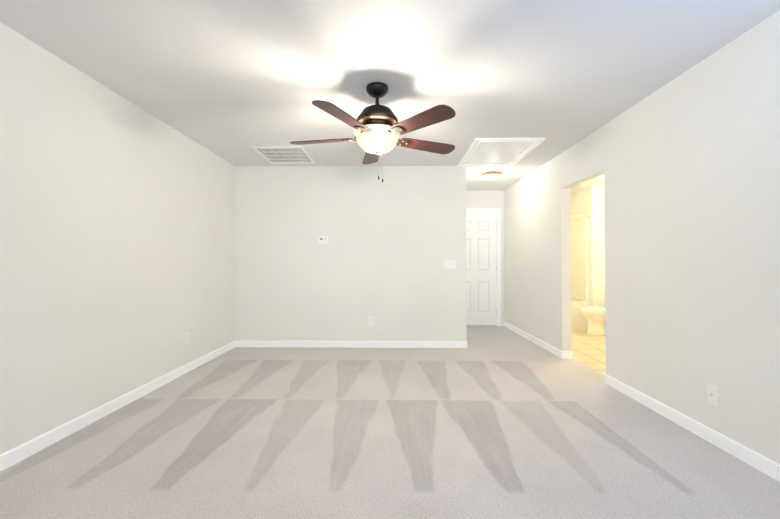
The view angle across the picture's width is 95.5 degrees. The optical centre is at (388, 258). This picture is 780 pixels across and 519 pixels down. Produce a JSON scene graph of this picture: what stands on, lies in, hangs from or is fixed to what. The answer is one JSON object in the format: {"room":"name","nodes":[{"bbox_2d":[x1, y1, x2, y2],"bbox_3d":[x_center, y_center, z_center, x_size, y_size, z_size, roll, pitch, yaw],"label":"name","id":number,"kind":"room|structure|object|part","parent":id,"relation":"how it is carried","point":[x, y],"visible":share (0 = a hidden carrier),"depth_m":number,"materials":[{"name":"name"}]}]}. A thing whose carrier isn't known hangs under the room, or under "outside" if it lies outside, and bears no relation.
{"room":"empty bedroom","nodes":[
{"label":"empty bedroom","id":0,"kind":"room"},
{"bbox_2d":[0,22,235,454],"bbox_3d":[-2.175,-0.074,1.419,0.115,2.440,6.980,0,-1,1],"label":"wall","id":1,"kind":"structure","parent":0,"point":[117,245],"depth_m":2.53,"materials":[{"name":"paint"}]},
{"bbox_2d":[0,341,235,471],"bbox_3d":[-2.111,1.103,1.402,0.013,0.085,6.750,0,-1,1],"label":"baseboard","id":2,"kind":"structure","parent":1,"relation":"attached to","point":[15,455],"depth_m":2.51,"materials":[{"name":"white wood"}]},
{"bbox_2d":[184,332,188,343],"bbox_3d":[-2.083,0.819,3.661,0.009,0.117,0.073,0,-1,1],"label":"outlet","id":3,"kind":"object","parent":1,"relation":"attached to","point":[186,337],"visible":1,"depth_m":3.65,"materials":[{"name":"white plastic"}]},
{"bbox_2d":[235,166,466,340],"bbox_3d":[-0.513,-0.029,4.829,3.117,2.440,0.115,0,-1,1],"label":"wall","id":4,"kind":"structure","parent":0,"point":[397,236],"depth_m":4.77,"materials":[{"name":"paint"}]},
{"bbox_2d":[318,237,328,243],"bbox_3d":[-0.873,-0.247,4.765,0.142,0.100,0.028,0,-1,1],"label":"thermostat","id":5,"kind":"object","parent":4,"relation":"attached to","point":[323,240],"visible":1,"depth_m":4.75,"materials":[{"name":"white plastic"}]},
{"bbox_2d":[236,341,467,347],"bbox_3d":[-0.492,1.148,4.749,3.100,0.085,0.013,0,-1,1],"label":"baseboard","id":6,"kind":"structure","parent":4,"relation":"attached to","point":[361,344],"depth_m":4.74,"materials":[{"name":"white wood"}]},
{"bbox_2d":[369,316,373,324],"bbox_3d":[-0.231,0.835,4.751,0.073,0.117,0.009,0,-1,1],"label":"outlet","id":7,"kind":"object","parent":4,"relation":"attached to","point":[371,320],"visible":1,"depth_m":4.75,"materials":[{"name":"white plastic"}]},
{"bbox_2d":[444,259,455,267],"bbox_3d":[0.828,0.071,4.742,0.165,0.119,0.020,0,-1,1],"label":"light switch","id":8,"kind":"object","parent":4,"relation":"attached to","point":[449,263],"visible":1,"depth_m":4.75,"materials":[{"name":"white plastic"}]},
{"bbox_2d":[0,325,779,518],"bbox_3d":[-0.037,1.186,2.193,4.370,0.060,8.620,0,-1,1],"label":"floor carpet","id":9,"kind":"object","parent":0,"point":[495,422],"visible":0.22,"depth_m":2.13,"materials":[{"name":"grey carpet"}]},
{"bbox_2d":[0,0,779,192],"bbox_3d":[0.831,-1.331,2.455,6.100,0.100,9.100,0,-1,1],"label":"ceiling","id":10,"kind":"structure","parent":0,"point":[232,82],"depth_m":2.29,"materials":[{"name":"paint"}]},
{"bbox_2d":[252,146,314,163],"bbox_3d":[-1.247,-1.251,4.305,0.575,0.010,0.655,0,-1,1],"label":"ceiling vent","id":11,"kind":"object","parent":10,"relation":"in","point":[285,154],"visible":1,"depth_m":4.25,"materials":[{"name":"white metal"}]},
{"bbox_2d":[290,82,455,181],"bbox_3d":[-0.109,-0.922,2.673,1.301,0.712,1.297,0,-1,1],"label":"fan","id":12,"kind":"object","parent":10,"relation":"hanging from","point":[377,113],"depth_m":2.53,"materials":[{"name":"brown wood"}]},
{"bbox_3d":[-0.083,-0.870,2.642,0.352,0.144,0.352,0,-1,1],"label":"main fan shade","id":13,"kind":"part","parent":12,"relation":"part of","materials":[{"name":"white glass"}]},
{"bbox_2d":[481,170,502,180],"bbox_3d":[1.508,-1.194,5.160,0.304,0.102,0.304,0,-1,1],"label":"hall ceiling light","id":14,"kind":"object","parent":10,"relation":"attached to","point":[492,175],"visible":1,"depth_m":5.07,"materials":[{"name":"white glass"}]},
{"bbox_2d":[457,138,544,166],"bbox_3d":[1.282,-1.246,4.228,0.725,0.022,1.048,0,-1,1],"label":"frame","id":15,"kind":"object","parent":10,"relation":"attached to","point":[495,152],"visible":1,"depth_m":4.14,"materials":[{"name":"white"}]},
{"bbox_2d":[466,191,504,325],"bbox_3d":[1.521,-0.007,6.442,1.138,2.440,0.115,0,-1,1],"label":"wall","id":16,"kind":"structure","parent":0,"point":[484,199],"depth_m":6.39,"materials":[{"name":"paint"}]},
{"bbox_2d":[466,213,496,324],"bbox_3d":[1.555,0.188,6.369,0.781,2.023,0.107,0,-1,1],"label":"hall door","id":17,"kind":"structure","parent":16,"relation":"in","point":[481,267],"depth_m":6.39,"materials":[{"name":"white wood"}]},
{"bbox_2d":[466,208,500,325],"bbox_3d":[1.552,0.155,6.428,0.941,2.115,0.137,0,-1,1],"label":"door frame","id":18,"kind":"structure","parent":16,"relation":"attached to","point":[497,211],"depth_m":6.36,"materials":[{"name":"white wood"}]},
{"bbox_2d":[571,185,604,306],"bbox_3d":[3.619,-0.008,6.381,0.400,2.440,0.910,0,-1,1],"label":"wall","id":19,"kind":"structure","parent":0,"point":[589,200],"depth_m":5.94,"materials":[{"name":"paint"}]},
{"bbox_2d":[572,329,605,375],"bbox_3d":[3.050,1.223,4.942,1.730,0.060,4.000,0,-1,1],"label":"floor","id":20,"kind":"structure","parent":0,"point":[589,351],"depth_m":4.63,"materials":[{"name":"beige tile"}]},
{"bbox_2d":[571,218,587,328],"bbox_3d":[2.813,0.258,6.450,1.207,1.909,0.778,0,-1,1],"label":"bathtub","id":21,"kind":"object","parent":20,"relation":"on","point":[579,245],"visible":0.08,"depth_m":6.21,"materials":[{"name":"white ceramic"}]},
{"bbox_2d":[580,307,605,335],"bbox_3d":[3.433,0.814,5.627,0.732,0.775,0.470,0,-1,1],"label":"toilet","id":22,"kind":"object","parent":20,"relation":"on","point":[595,317],"visible":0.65,"depth_m":5.53,"materials":[{"name":"white ceramic"}]},
{"bbox_2d":[504,10,779,463],"bbox_3d":[2.091,-0.063,2.239,0.115,2.440,8.505,0,-1,1],"label":"wall","id":23,"kind":"structure","parent":0,"point":[686,164],"depth_m":2.42,"materials":[{"name":"paint"}]},
{"bbox_2d":[504,321,567,358],"bbox_3d":[2.083,1.155,5.272,0.043,0.085,2.178,0,-1,1],"label":"baseboard","id":24,"kind":"structure","parent":23,"relation":"attached to","point":[562,354],"depth_m":4.82,"materials":[{"name":"white wood"}]},
{"bbox_2d":[605,374,779,481],"bbox_3d":[2.006,1.093,0.654,0.013,0.085,5.365,0,-1,1],"label":"baseboard","id":25,"kind":"structure","parent":23,"relation":"attached to","point":[743,453],"depth_m":2.27,"materials":[{"name":"white wood"}]},
{"bbox_2d":[707,383,718,405],"bbox_3d":[2.024,0.852,2.218,0.018,0.117,0.073,0,-1,1],"label":"outlet","id":26,"kind":"object","parent":23,"relation":"attached to","point":[712,394],"visible":1,"depth_m":2.22,"materials":[{"name":"white plastic"}]}
]}

